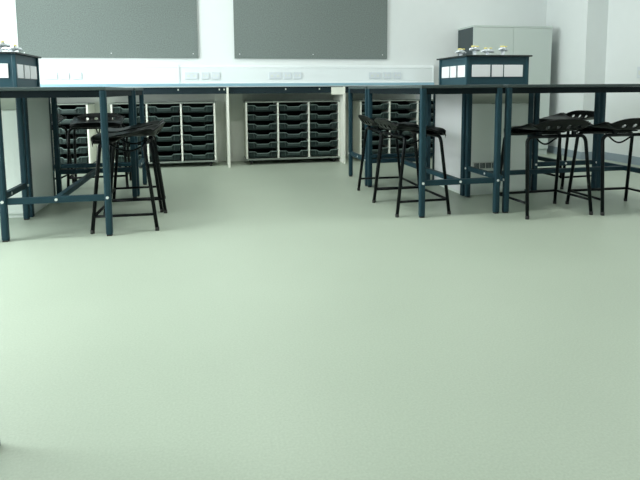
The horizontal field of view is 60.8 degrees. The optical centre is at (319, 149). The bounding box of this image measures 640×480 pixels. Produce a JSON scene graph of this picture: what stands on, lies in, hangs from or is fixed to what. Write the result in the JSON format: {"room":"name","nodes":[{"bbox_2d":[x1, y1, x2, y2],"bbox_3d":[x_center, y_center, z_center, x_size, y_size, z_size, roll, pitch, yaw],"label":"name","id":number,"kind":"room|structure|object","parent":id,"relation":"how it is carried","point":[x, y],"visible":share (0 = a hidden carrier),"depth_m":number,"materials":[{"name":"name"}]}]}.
{"room":"science classroom","nodes":[
{"label":"science classroom","id":0,"kind":"room"},
{"bbox_2d":[0,0,546,98],"bbox_3d":[-0.735,-1.250,6.569,8.475,2.750,0.150,-2,6,-12],"label":"wall","id":1,"kind":"structure","parent":0,"point":[419,32],"depth_m":6.83,"materials":[{"name":"paint"}]},
{"bbox_2d":[15,0,197,57],"bbox_3d":[-2.357,-1.630,6.099,1.912,1.200,0.026,-2,6,-12],"label":"noticeboard","id":2,"kind":"object","parent":1,"relation":"attached to","point":[45,28],"visible":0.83,"depth_m":6.12,"materials":[{"name":"fabric"}]},
{"bbox_2d":[100,150,348,163],"bbox_3d":[-1.721,0.113,6.353,5.980,0.100,0.023,-2,6,-12],"label":"trim","id":3,"kind":"structure","parent":1,"relation":"attached to","point":[221,157],"depth_m":6.48,"materials":[{"name":"white"}]},
{"bbox_2d":[50,93,415,156],"bbox_3d":[-1.724,-0.315,6.309,5.980,0.760,0.030,-2,6,-12],"label":"wall","id":4,"kind":"structure","parent":1,"relation":"attached to","point":[236,116],"depth_m":6.43,"materials":[{"name":"white paint"}]},
{"bbox_2d":[39,64,433,83],"bbox_3d":[-1.611,-0.865,6.304,6.212,0.222,0.088,-2,6,-12],"label":"dado trunking","id":5,"kind":"object","parent":1,"relation":"attached to","point":[91,74],"visible":0.9,"depth_m":6.40,"materials":[{"name":"white plastic"}]},
{"bbox_2d":[42,72,57,79],"bbox_3d":[-2.961,-0.805,5.986,0.152,0.080,0.017,-2,6,-12],"label":"power socket","id":6,"kind":"object","parent":5,"relation":"attached to","point":[45,75],"visible":1,"depth_m":5.98,"materials":[{"name":"white plastic"}]},
{"bbox_2d":[60,72,69,79],"bbox_3d":[-2.812,-0.809,6.017,0.093,0.080,0.017,-2,6,-12],"label":"socket","id":7,"kind":"object","parent":5,"relation":"attached to","point":[63,75],"visible":1,"depth_m":6.01,"materials":[{"name":"white plastic"}]},
{"bbox_2d":[73,72,81,79],"bbox_3d":[-2.686,-0.813,6.043,0.092,0.080,0.017,-2,6,-12],"label":"socket","id":8,"kind":"object","parent":5,"relation":"attached to","point":[76,75],"visible":1,"depth_m":6.04,"materials":[{"name":"white plastic"}]},
{"bbox_2d":[185,72,197,78],"bbox_3d":[-1.481,-0.849,6.290,0.144,0.080,0.017,-2,6,-12],"label":"power socket","id":9,"kind":"object","parent":5,"relation":"attached to","point":[188,75],"visible":1,"depth_m":6.28,"materials":[{"name":"white plastic"}]},
{"bbox_2d":[201,72,208,78],"bbox_3d":[-1.328,-0.853,6.322,0.087,0.080,0.017,-2,6,-12],"label":"socket","id":10,"kind":"object","parent":5,"relation":"attached to","point":[205,75],"visible":1,"depth_m":6.32,"materials":[{"name":"white plastic"}]},
{"bbox_2d":[212,72,219,78],"bbox_3d":[-1.211,-0.857,6.346,0.088,0.080,0.017,-2,6,-12],"label":"socket","id":11,"kind":"object","parent":5,"relation":"attached to","point":[215,75],"visible":1,"depth_m":6.34,"materials":[{"name":"white plastic"}]},
{"bbox_2d":[269,72,280,78],"bbox_3d":[-0.535,-0.876,6.485,0.143,0.080,0.017,-2,6,-12],"label":"power socket","id":12,"kind":"object","parent":5,"relation":"attached to","point":[272,75],"visible":1,"depth_m":6.48,"materials":[{"name":"white plastic"}]},
{"bbox_2d":[283,72,290,78],"bbox_3d":[-0.390,-0.881,6.515,0.092,0.080,0.017,-2,6,-12],"label":"socket","id":13,"kind":"object","parent":5,"relation":"attached to","point":[286,75],"visible":1,"depth_m":6.51,"materials":[{"name":"white plastic"}]},
{"bbox_2d":[294,72,301,78],"bbox_3d":[-0.268,-0.884,6.540,0.092,0.080,0.017,-2,6,-12],"label":"socket","id":14,"kind":"object","parent":5,"relation":"attached to","point":[297,75],"visible":1,"depth_m":6.53,"materials":[{"name":"white plastic"}]},
{"bbox_2d":[369,72,380,78],"bbox_3d":[0.676,-0.912,6.734,0.144,0.080,0.017,-2,6,-12],"label":"power socket","id":15,"kind":"object","parent":5,"relation":"attached to","point":[372,75],"visible":1,"depth_m":6.73,"materials":[{"name":"white plastic"}]},
{"bbox_2d":[383,72,390,78],"bbox_3d":[0.832,-0.917,6.766,0.096,0.080,0.017,-2,6,-12],"label":"socket","id":16,"kind":"object","parent":5,"relation":"attached to","point":[386,75],"visible":1,"depth_m":6.76,"materials":[{"name":"white plastic"}]},
{"bbox_2d":[393,72,400,78],"bbox_3d":[0.961,-0.921,6.792,0.093,0.080,0.017,-2,6,-12],"label":"socket","id":17,"kind":"object","parent":5,"relation":"attached to","point":[397,75],"visible":1,"depth_m":6.79,"materials":[{"name":"white plastic"}]},
{"bbox_2d":[40,83,433,93],"bbox_3d":[-1.667,-0.666,6.041,5.985,0.110,0.620,-2,6,-12],"label":"countertop","id":18,"kind":"structure","parent":1,"relation":"attached to","point":[234,88],"depth_m":5.91,"materials":[{"name":"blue laminate"}]},
{"bbox_2d":[233,0,387,58],"bbox_3d":[-0.090,-1.697,6.564,1.882,1.200,0.026,-2,6,-12],"label":"noticeboard","id":19,"kind":"object","parent":1,"relation":"attached to","point":[263,29],"visible":1,"depth_m":6.58,"materials":[{"name":"fabric"}]},
{"bbox_2d":[0,152,639,479],"bbox_3d":[0.570,0.829,0.515,8.475,0.100,13.000,-2,6,-12],"label":"floor","id":20,"kind":"structure","parent":0,"point":[278,321],"depth_m":1.89,"materials":[{"name":"plastic"}]},
{"bbox_2d":[7,98,29,219],"bbox_3d":[-2.449,0.080,3.169,1.208,0.862,0.590,-2,6,-12],"label":"lab bench","id":21,"kind":"object","parent":20,"relation":"on","point":[24,185],"visible":0.67,"depth_m":3.54,"materials":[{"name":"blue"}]},
{"bbox_2d":[0,98,55,217],"bbox_3d":[-2.280,0.004,3.841,0.595,0.866,0.595,-2,6,-12],"label":"pedestal","id":22,"kind":"object","parent":20,"relation":"on","point":[37,111],"visible":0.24,"depth_m":3.69,"materials":[{"name":"white paint"}]},
{"bbox_2d":[0,52,40,86],"bbox_3d":[-2.298,-0.539,3.761,0.564,0.230,0.554,-2,6,-12],"label":"pod","id":23,"kind":"object","parent":22,"relation":"on","point":[17,69],"visible":0.84,"depth_m":3.64,"materials":[{"name":"teal"}]},
{"bbox_2d":[0,41,9,51],"bbox_3d":[-2.126,-0.679,3.613,0.136,0.078,0.052,-4,7,-29],"label":"tap","id":24,"kind":"object","parent":23,"relation":"on","point":[2,44],"visible":0.94,"depth_m":3.62,"materials":[{"name":"silver metal"}]},
{"bbox_2d":[2,45,21,51],"bbox_3d":[-2.208,-0.710,3.911,0.136,0.078,0.052,-3,7,-23],"label":"tap","id":25,"kind":"object","parent":23,"relation":"on","point":[11,48],"visible":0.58,"depth_m":3.90,"materials":[{"name":"silver metal"}]},
{"bbox_2d":[51,114,74,182],"bbox_3d":[-2.483,0.017,4.786,0.505,0.641,0.420,-1,6,-8],"label":"stool","id":26,"kind":"object","parent":20,"relation":"on","point":[60,117],"visible":0.16,"depth_m":4.93,"materials":[{"name":"black metal"}]},
{"bbox_2d":[0,87,137,241],"bbox_3d":[-1.618,0.022,3.650,0.590,0.862,1.208,-2,6,-12],"label":"lab bench","id":27,"kind":"object","parent":20,"relation":"on","point":[64,196],"visible":0.93,"depth_m":3.11,"materials":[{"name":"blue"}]},
{"bbox_2d":[51,103,96,168],"bbox_3d":[-3.020,-0.131,5.843,1.113,0.713,0.369,-2,6,-12],"label":"rack","id":28,"kind":"object","parent":20,"relation":"on","point":[90,107],"visible":0.21,"depth_m":6.04,"materials":[{"name":"grey plastic"}]},
{"bbox_2d":[51,107,85,113],"bbox_3d":[-2.667,-0.421,5.884,0.334,0.070,0.378,-2,6,-12],"label":"tray","id":29,"kind":"object","parent":28,"relation":"in","point":[79,110],"visible":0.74,"depth_m":5.72,"materials":[{"name":"grey plastic"}]},
{"bbox_2d":[58,118,86,123],"bbox_3d":[-2.666,-0.317,5.895,0.334,0.070,0.378,-2,6,-12],"label":"tray","id":30,"kind":"object","parent":28,"relation":"in","point":[65,121],"visible":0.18,"depth_m":5.71,"materials":[{"name":"grey plastic"}]},
{"bbox_2d":[59,128,86,133],"bbox_3d":[-2.665,-0.214,5.906,0.334,0.070,0.378,-2,6,-12],"label":"tray","id":31,"kind":"object","parent":28,"relation":"in","point":[61,130],"visible":0.39,"depth_m":5.75,"materials":[{"name":"grey plastic"}]},
{"bbox_2d":[59,135,87,143],"bbox_3d":[-2.664,-0.111,5.917,0.334,0.070,0.378,-2,6,-12],"label":"tray","id":32,"kind":"object","parent":28,"relation":"in","point":[80,140],"visible":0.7,"depth_m":5.76,"materials":[{"name":"grey plastic"}]},
{"bbox_2d":[60,144,87,153],"bbox_3d":[-2.664,-0.007,5.929,0.334,0.070,0.378,-2,6,-12],"label":"tray","id":33,"kind":"object","parent":28,"relation":"in","point":[80,149],"visible":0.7,"depth_m":5.77,"materials":[{"name":"grey plastic"}]},
{"bbox_2d":[60,154,88,163],"bbox_3d":[-2.663,0.096,5.940,0.334,0.070,0.378,-2,6,-12],"label":"tray","id":34,"kind":"object","parent":28,"relation":"on","point":[84,159],"visible":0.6,"depth_m":5.79,"materials":[{"name":"grey plastic"}]},
{"bbox_2d":[67,113,131,186],"bbox_3d":[-1.976,0.002,4.890,0.505,0.641,0.420,-2,6,-14],"label":"stool","id":35,"kind":"object","parent":20,"relation":"on","point":[79,122],"visible":0.88,"depth_m":4.79,"materials":[{"name":"black metal"}]},
{"bbox_2d":[54,88,146,195],"bbox_3d":[-2.091,-0.065,4.482,1.208,0.862,0.590,-2,6,-12],"label":"lab bench","id":36,"kind":"object","parent":20,"relation":"on","point":[141,162],"visible":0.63,"depth_m":4.54,"materials":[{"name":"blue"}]},
{"bbox_2d":[90,122,166,233],"bbox_3d":[-1.195,0.150,3.464,0.420,0.641,0.505,-1,6,-10],"label":"stool","id":37,"kind":"object","parent":20,"relation":"on","point":[152,130],"visible":0.91,"depth_m":3.28,"materials":[{"name":"black metal"}]},
{"bbox_2d":[103,118,165,214],"bbox_3d":[-1.327,0.099,3.950,0.420,0.641,0.505,-2,6,-14],"label":"stool","id":38,"kind":"object","parent":20,"relation":"on","point":[110,130],"visible":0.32,"depth_m":3.94,"materials":[{"name":"black metal"}]},
{"bbox_2d":[110,101,216,165],"bbox_3d":[-1.724,-0.170,6.109,1.100,0.713,0.369,-2,6,-12],"label":"rack","id":39,"kind":"object","parent":20,"relation":"on","point":[201,104],"visible":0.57,"depth_m":6.27,"materials":[{"name":"grey plastic"}]},
{"bbox_2d":[112,106,145,112],"bbox_3d":[-2.076,-0.438,6.005,0.334,0.070,0.378,-2,6,-12],"label":"tray","id":40,"kind":"object","parent":39,"relation":"in","point":[117,109],"visible":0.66,"depth_m":5.82,"materials":[{"name":"grey plastic"}]},
{"bbox_2d":[113,116,145,122],"bbox_3d":[-2.075,-0.335,6.016,0.334,0.070,0.378,-2,6,-12],"label":"tray","id":41,"kind":"object","parent":39,"relation":"in","point":[126,120],"visible":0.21,"depth_m":5.84,"materials":[{"name":"grey plastic"}]},
{"bbox_2d":[118,152,141,161],"bbox_3d":[-2.072,0.079,6.061,0.334,0.070,0.378,-2,6,-12],"label":"tray","id":42,"kind":"object","parent":39,"relation":"on","point":[121,157],"visible":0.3,"depth_m":5.88,"materials":[{"name":"grey plastic"}]},
{"bbox_2d":[148,106,179,112],"bbox_3d":[-1.726,-0.449,6.077,0.334,0.070,0.378,-2,6,-12],"label":"tray","id":43,"kind":"object","parent":39,"relation":"in","point":[152,109],"visible":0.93,"depth_m":5.90,"materials":[{"name":"grey plastic"}]},
{"bbox_2d":[148,115,179,121],"bbox_3d":[-1.725,-0.345,6.088,0.334,0.070,0.378,-2,6,-12],"label":"tray","id":44,"kind":"object","parent":39,"relation":"in","point":[151,118],"visible":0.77,"depth_m":5.92,"materials":[{"name":"grey plastic"}]},
{"bbox_2d":[149,143,180,150],"bbox_3d":[-1.722,-0.035,6.122,0.334,0.070,0.378,-2,6,-12],"label":"tray","id":45,"kind":"object","parent":39,"relation":"in","point":[175,147],"visible":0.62,"depth_m":5.96,"materials":[{"name":"grey plastic"}]},
{"bbox_2d":[150,152,181,160],"bbox_3d":[-1.722,0.069,6.133,0.334,0.070,0.378,-2,6,-12],"label":"tray","id":46,"kind":"object","parent":39,"relation":"on","point":[174,156],"visible":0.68,"depth_m":5.97,"materials":[{"name":"grey plastic"}]},
{"bbox_2d":[155,133,180,141],"bbox_3d":[-1.723,-0.138,6.111,0.334,0.070,0.378,-2,6,-12],"label":"tray","id":47,"kind":"object","parent":39,"relation":"in","point":[173,137],"visible":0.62,"depth_m":5.94,"materials":[{"name":"grey plastic"}]},
{"bbox_2d":[160,124,180,131],"bbox_3d":[-1.724,-0.242,6.100,0.334,0.070,0.378,-2,6,-12],"label":"tray","id":48,"kind":"object","parent":39,"relation":"in","point":[175,128],"visible":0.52,"depth_m":5.94,"materials":[{"name":"grey plastic"}]},
{"bbox_2d":[182,114,212,121],"bbox_3d":[-1.374,-0.355,6.160,0.334,0.070,0.378,-2,6,-12],"label":"tray","id":49,"kind":"object","parent":39,"relation":"in","point":[208,118],"visible":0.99,"depth_m":5.99,"materials":[{"name":"grey plastic"}]},
{"bbox_2d":[182,105,212,111],"bbox_3d":[-1.375,-0.459,6.149,0.334,0.070,0.378,-2,6,-12],"label":"tray","id":50,"kind":"object","parent":39,"relation":"in","point":[185,108],"visible":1,"depth_m":5.98,"materials":[{"name":"grey plastic"}]},
{"bbox_2d":[183,140,213,149],"bbox_3d":[-1.372,-0.045,6.194,0.334,0.070,0.378,-2,6,-12],"label":"tray","id":51,"kind":"object","parent":39,"relation":"in","point":[209,146],"visible":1,"depth_m":6.02,"materials":[{"name":"grey plastic"}]},
{"bbox_2d":[183,132,213,140],"bbox_3d":[-1.373,-0.149,6.183,0.334,0.070,0.378,-2,6,-12],"label":"tray","id":52,"kind":"object","parent":39,"relation":"in","point":[189,137],"visible":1,"depth_m":6.01,"materials":[{"name":"grey plastic"}]},
{"bbox_2d":[183,123,213,131],"bbox_3d":[-1.373,-0.252,6.172,0.334,0.070,0.378,-2,6,-12],"label":"tray","id":53,"kind":"object","parent":39,"relation":"in","point":[186,127],"visible":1,"depth_m":6.00,"materials":[{"name":"grey plastic"}]},
{"bbox_2d":[184,149,213,159],"bbox_3d":[-1.371,0.058,6.205,0.334,0.070,0.378,-2,6,-12],"label":"tray","id":54,"kind":"object","parent":39,"relation":"on","point":[188,156],"visible":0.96,"depth_m":6.03,"materials":[{"name":"grey plastic"}]},
{"bbox_2d":[225,87,230,167],"bbox_3d":[-1.044,-0.260,6.169,0.022,0.872,0.519,-2,6,-12],"label":"panel","id":55,"kind":"object","parent":20,"relation":"on","point":[227,88],"visible":0.89,"depth_m":5.94,"materials":[{"name":"white"}]},
{"bbox_2d":[243,100,339,163],"bbox_3d":[-0.336,-0.211,6.394,1.087,0.713,0.369,-2,6,-12],"label":"rack","id":56,"kind":"object","parent":20,"relation":"on","point":[291,102],"visible":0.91,"depth_m":6.49,"materials":[{"name":"grey"}]},
{"bbox_2d":[247,122,276,129],"bbox_3d":[-0.682,-0.272,6.314,0.334,0.070,0.378,-2,6,-12],"label":"tray","id":57,"kind":"object","parent":56,"relation":"in","point":[272,126],"visible":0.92,"depth_m":6.14,"materials":[{"name":"grey plastic"}]},
{"bbox_2d":[247,113,276,120],"bbox_3d":[-0.683,-0.376,6.302,0.334,0.070,0.378,-2,6,-12],"label":"tray","id":58,"kind":"object","parent":56,"relation":"in","point":[272,116],"visible":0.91,"depth_m":6.13,"materials":[{"name":"grey plastic"}]},
{"bbox_2d":[247,104,276,111],"bbox_3d":[-0.684,-0.479,6.291,0.334,0.070,0.378,-2,6,-12],"label":"tray","id":59,"kind":"object","parent":56,"relation":"in","point":[272,107],"visible":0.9,"depth_m":6.12,"materials":[{"name":"grey plastic"}]},
{"bbox_2d":[248,130,276,138],"bbox_3d":[-0.682,-0.169,6.325,0.334,0.070,0.378,-2,6,-12],"label":"tray","id":60,"kind":"object","parent":56,"relation":"in","point":[273,134],"visible":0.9,"depth_m":6.15,"materials":[{"name":"grey plastic"}]},
{"bbox_2d":[248,139,276,148],"bbox_3d":[-0.681,-0.066,6.336,0.334,0.070,0.378,-2,6,-12],"label":"tray","id":61,"kind":"object","parent":56,"relation":"in","point":[273,143],"visible":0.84,"depth_m":6.16,"materials":[{"name":"grey plastic"}]},
{"bbox_2d":[248,148,277,157],"bbox_3d":[-0.680,0.038,6.347,0.334,0.070,0.378,-2,6,-12],"label":"tray","id":62,"kind":"object","parent":56,"relation":"on","point":[252,154],"visible":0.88,"depth_m":6.17,"materials":[{"name":"grey plastic"}]},
{"bbox_2d":[279,112,306,119],"bbox_3d":[-0.337,-0.386,6.374,0.334,0.070,0.378,-2,6,-12],"label":"tray","id":63,"kind":"object","parent":56,"relation":"in","point":[303,116],"visible":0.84,"depth_m":6.20,"materials":[{"name":"grey plastic"}]},
{"bbox_2d":[279,104,307,110],"bbox_3d":[-0.338,-0.489,6.362,0.334,0.070,0.378,-2,6,-12],"label":"tray","id":64,"kind":"object","parent":56,"relation":"in","point":[303,107],"visible":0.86,"depth_m":6.19,"materials":[{"name":"grey plastic"}]},
{"bbox_2d":[279,147,307,156],"bbox_3d":[-0.334,0.028,6.418,0.334,0.070,0.378,-2,6,-12],"label":"tray","id":65,"kind":"object","parent":56,"relation":"on","point":[303,152],"visible":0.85,"depth_m":6.25,"materials":[{"name":"grey plastic"}]},
{"bbox_2d":[279,138,307,147],"bbox_3d":[-0.335,-0.076,6.407,0.334,0.070,0.378,-2,6,-12],"label":"tray","id":66,"kind":"object","parent":56,"relation":"in","point":[303,143],"visible":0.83,"depth_m":6.23,"materials":[{"name":"grey plastic"}]},
{"bbox_2d":[279,130,307,138],"bbox_3d":[-0.335,-0.179,6.396,0.334,0.070,0.378,-2,6,-12],"label":"tray","id":67,"kind":"object","parent":56,"relation":"in","point":[303,134],"visible":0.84,"depth_m":6.22,"materials":[{"name":"grey plastic"}]},
{"bbox_2d":[279,121,307,128],"bbox_3d":[-0.336,-0.283,6.385,0.334,0.070,0.378,-2,6,-12],"label":"tray","id":68,"kind":"object","parent":56,"relation":"in","point":[303,125],"visible":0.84,"depth_m":6.21,"materials":[{"name":"grey plastic"}]},
{"bbox_2d":[310,146,337,155],"bbox_3d":[0.013,0.017,6.489,0.334,0.070,0.378,-2,6,-12],"label":"tray","id":69,"kind":"object","parent":56,"relation":"on","point":[333,151],"visible":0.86,"depth_m":6.32,"materials":[{"name":"grey plastic"}]},
{"bbox_2d":[310,138,337,146],"bbox_3d":[0.012,-0.086,6.478,0.334,0.070,0.378,-2,6,-12],"label":"tray","id":70,"kind":"object","parent":56,"relation":"in","point":[333,142],"visible":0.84,"depth_m":6.30,"materials":[{"name":"grey plastic"}]},
{"bbox_2d":[310,129,337,137],"bbox_3d":[0.011,-0.190,6.467,0.334,0.070,0.378,-2,6,-12],"label":"tray","id":71,"kind":"object","parent":56,"relation":"in","point":[333,133],"visible":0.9,"depth_m":6.29,"materials":[{"name":"grey plastic"}]},
{"bbox_2d":[310,121,337,128],"bbox_3d":[0.010,-0.293,6.456,0.334,0.070,0.378,-2,6,-12],"label":"tray","id":72,"kind":"object","parent":56,"relation":"in","point":[333,124],"visible":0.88,"depth_m":6.28,"materials":[{"name":"grey plastic"}]},
{"bbox_2d":[310,103,337,110],"bbox_3d":[0.009,-0.500,6.434,0.334,0.070,0.378,-2,6,-12],"label":"tray","id":73,"kind":"object","parent":56,"relation":"in","point":[313,107],"visible":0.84,"depth_m":6.25,"materials":[{"name":"grey plastic"}]},
{"bbox_2d":[310,112,337,119],"bbox_3d":[0.009,-0.396,6.445,0.334,0.070,0.378,-2,6,-12],"label":"tray","id":74,"kind":"object","parent":56,"relation":"in","point":[332,115],"visible":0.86,"depth_m":6.27,"materials":[{"name":"grey plastic"}]},
{"bbox_2d":[331,87,344,163],"bbox_3d":[0.158,-0.296,6.416,0.157,0.872,0.519,-2,6,-12],"label":"panel","id":75,"kind":"object","parent":20,"relation":"on","point":[338,93],"visible":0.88,"depth_m":6.21,"materials":[{"name":"white wood"}]},
{"bbox_2d":[357,115,418,193],"bbox_3d":[0.532,0.046,4.315,0.420,0.641,0.505,-1,6,-10],"label":"stool","id":76,"kind":"object","parent":20,"relation":"on","point":[364,119],"visible":0.57,"depth_m":4.40,"materials":[{"name":"black metal"}]},
{"bbox_2d":[348,87,431,185],"bbox_3d":[0.921,-0.154,5.106,1.208,0.862,0.590,-2,6,-12],"label":"lab bench","id":77,"kind":"object","parent":20,"relation":"on","point":[351,90],"visible":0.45,"depth_m":5.09,"materials":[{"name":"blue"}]},
{"bbox_2d":[353,99,432,154],"bbox_3d":[0.957,-0.249,6.660,1.080,0.713,0.369,-2,6,-12],"label":"rack","id":78,"kind":"object","parent":20,"relation":"on","point":[357,104],"visible":0.11,"depth_m":6.59,"materials":[{"name":"grey"}]},
{"bbox_2d":[362,128,386,136],"bbox_3d":[0.614,-0.207,6.591,0.334,0.070,0.378,-2,6,-12],"label":"tray","id":79,"kind":"object","parent":78,"relation":"in","point":[381,129],"visible":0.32,"depth_m":6.42,"materials":[{"name":"grey plastic"}]},
{"bbox_2d":[362,103,388,109],"bbox_3d":[0.611,-0.517,6.557,0.334,0.070,0.378,-2,6,-12],"label":"tray","id":80,"kind":"object","parent":78,"relation":"in","point":[381,106],"visible":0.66,"depth_m":6.39,"materials":[{"name":"grey plastic"}]},
{"bbox_2d":[362,111,388,118],"bbox_3d":[0.612,-0.414,6.569,0.334,0.070,0.378,-2,6,-12],"label":"tray","id":81,"kind":"object","parent":78,"relation":"in","point":[380,114],"visible":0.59,"depth_m":6.41,"materials":[{"name":"grey plastic"}]},
{"bbox_2d":[362,136,388,144],"bbox_3d":[0.614,-0.104,6.602,0.334,0.070,0.378,-2,6,-12],"label":"tray","id":82,"kind":"object","parent":78,"relation":"in","point":[385,141],"visible":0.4,"depth_m":6.44,"materials":[{"name":"grey plastic"}]},
{"bbox_2d":[372,145,388,153],"bbox_3d":[0.615,-0.001,6.613,0.334,0.070,0.378,-2,6,-12],"label":"tray","id":83,"kind":"object","parent":78,"relation":"on","point":[384,149],"visible":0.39,"depth_m":6.46,"materials":[{"name":"grey plastic"}]},
{"bbox_2d":[390,130,411,134],"bbox_3d":[0.958,-0.217,6.662,0.334,0.070,0.378,-2,6,-12],"label":"tray","id":84,"kind":"object","parent":78,"relation":"in","point":[391,131],"visible":0.27,"depth_m":6.49,"materials":[{"name":"grey plastic"}]},
{"bbox_2d":[390,136,412,144],"bbox_3d":[0.958,-0.114,6.673,0.334,0.070,0.378,-2,6,-12],"label":"tray","id":85,"kind":"object","parent":78,"relation":"in","point":[408,138],"visible":0.46,"depth_m":6.50,"materials":[{"name":"grey plastic"}]},
{"bbox_2d":[390,144,414,152],"bbox_3d":[0.959,-0.011,6.684,0.334,0.070,0.378,-2,6,-12],"label":"tray","id":86,"kind":"object","parent":78,"relation":"on","point":[409,148],"visible":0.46,"depth_m":6.52,"materials":[{"name":"grey plastic"}]},
{"bbox_2d":[390,111,416,117],"bbox_3d":[0.956,-0.424,6.639,0.334,0.070,0.378,-2,6,-12],"label":"tray","id":87,"kind":"object","parent":78,"relation":"in","point":[408,114],"visible":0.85,"depth_m":6.47,"materials":[{"name":"grey plastic"}]},
{"bbox_2d":[390,103,417,108],"bbox_3d":[0.955,-0.528,6.628,0.334,0.070,0.378,-2,6,-12],"label":"tray","id":88,"kind":"object","parent":78,"relation":"in","point":[392,105],"visible":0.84,"depth_m":6.45,"materials":[{"name":"grey plastic"}]},
{"bbox_2d":[372,118,450,217],"bbox_3d":[0.620,0.098,3.827,0.420,0.641,0.505,-2,6,-13],"label":"stool","id":89,"kind":"object","parent":20,"relation":"on","point":[383,123],"visible":0.91,"depth_m":3.66,"materials":[{"name":"black plastic"}]},
{"bbox_2d":[367,85,502,217],"bbox_3d":[0.805,-0.050,4.153,0.568,0.862,1.208,-2,6,-12],"label":"lab bench","id":90,"kind":"object","parent":20,"relation":"on","point":[425,91],"visible":0.91,"depth_m":3.61,"materials":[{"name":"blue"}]},
{"bbox_2d":[432,93,533,195],"bbox_3d":[1.345,-0.103,4.586,0.595,0.866,0.595,-2,6,-12],"label":"pedestal","id":91,"kind":"object","parent":20,"relation":"on","point":[449,110],"visible":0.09,"depth_m":4.33,"materials":[{"name":"white paint"}]},
{"bbox_2d":[436,55,532,84],"bbox_3d":[1.337,-0.646,4.508,0.564,0.230,0.554,-2,6,-12],"label":"pod","id":92,"kind":"object","parent":91,"relation":"on","point":[462,69],"visible":0.88,"depth_m":4.28,"materials":[{"name":"teal"}]},
{"bbox_2d":[456,48,465,55],"bbox_3d":[1.189,-0.811,4.609,0.136,0.078,0.052,-6,8,-40],"label":"tap","id":93,"kind":"object","parent":92,"relation":"on","point":[460,51],"visible":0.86,"depth_m":4.59,"materials":[{"name":"silver metal"}]},
{"bbox_2d":[469,45,479,54],"bbox_3d":[1.221,-0.779,4.311,0.136,0.078,0.052,-6,8,-40],"label":"tap","id":94,"kind":"object","parent":92,"relation":"on","point":[473,48],"visible":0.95,"depth_m":4.29,"materials":[{"name":"silver metal"}]},
{"bbox_2d":[481,47,493,54],"bbox_3d":[1.387,-0.802,4.518,0.136,0.078,0.052,-3,7,-23],"label":"tap","id":95,"kind":"object","parent":92,"relation":"on","point":[486,50],"visible":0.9,"depth_m":4.50,"materials":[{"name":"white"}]},
{"bbox_2d":[498,46,506,54],"bbox_3d":[1.458,-0.784,4.349,0.052,0.078,0.136,6,9,44],"label":"tap","id":96,"kind":"object","parent":92,"relation":"on","point":[502,49],"visible":0.9,"depth_m":4.33,"materials":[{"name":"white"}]},
{"bbox_2d":[472,161,510,168],"bbox_3d":[1.355,0.126,4.308,0.330,0.060,0.006,-2,6,-12],"label":"vent grille","id":97,"kind":"object","parent":91,"relation":"attached to","point":[481,165],"visible":0.51,"depth_m":4.29,"materials":[{"name":"white metal"}]},
{"bbox_2d":[458,25,552,153],"bbox_3d":[2.334,-0.736,6.952,1.068,1.600,0.427,-2,6,-12],"label":"storage cabinet","id":98,"kind":"object","parent":20,"relation":"on","point":[536,41],"visible":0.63,"depth_m":6.74,"materials":[{"name":"grey"}]},
{"bbox_2d":[500,119,592,219],"bbox_3d":[1.521,0.105,3.697,0.505,0.641,0.420,-2,6,-14],"label":"stool","id":99,"kind":"object","parent":20,"relation":"on","point":[543,129],"visible":0.94,"depth_m":3.60,"materials":[{"name":"black metal"}]},
{"bbox_2d":[464,84,639,212],"bbox_3d":[1.766,-0.045,4.040,1.208,0.862,0.590,-2,6,-12],"label":"lab bench","id":100,"kind":"object","parent":20,"relation":"on","point":[508,90],"visible":0.76,"depth_m":3.76,"materials":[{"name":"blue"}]},
{"bbox_2d":[531,110,593,189],"bbox_3d":[2.139,-0.017,4.784,0.420,0.641,0.505,-2,6,-14],"label":"stool","id":101,"kind":"object","parent":20,"relation":"on","point":[590,114],"visible":0.49,"depth_m":4.77,"materials":[{"name":"black metal"}]},
{"bbox_2d":[531,93,599,189],"bbox_3d":[1.883,-0.150,5.004,0.590,0.862,1.208,-2,6,-12],"label":"lab bench","id":102,"kind":"object","parent":20,"relation":"on","point":[548,161],"visible":0.28,"depth_m":4.44,"materials":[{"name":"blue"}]},
{"bbox_2d":[565,118,639,215],"bbox_3d":[2.063,0.093,3.778,0.505,0.641,0.420,-2,6,-10],"label":"stool","id":103,"kind":"object","parent":20,"relation":"on","point":[616,129],"visible":0.98,"depth_m":3.79,"materials":[{"name":"black metal"}]},
{"bbox_2d":[546,0,639,156],"bbox_3d":[4.429,-0.702,1.157,0.570,2.750,12.600,-2,6,-12],"label":"wall","id":104,"kind":"structure","parent":0,"point":[594,41],"depth_m":6.33,"materials":[{"name":"paint"}]},
{"bbox_2d":[547,145,639,164],"bbox_3d":[4.296,0.626,1.271,0.302,0.088,12.599,-2,6,-12],"label":"baseboard","id":105,"kind":"structure","parent":104,"relation":"attached to","point":[580,155],"depth_m":6.37,"materials":[{"name":"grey plastic"}]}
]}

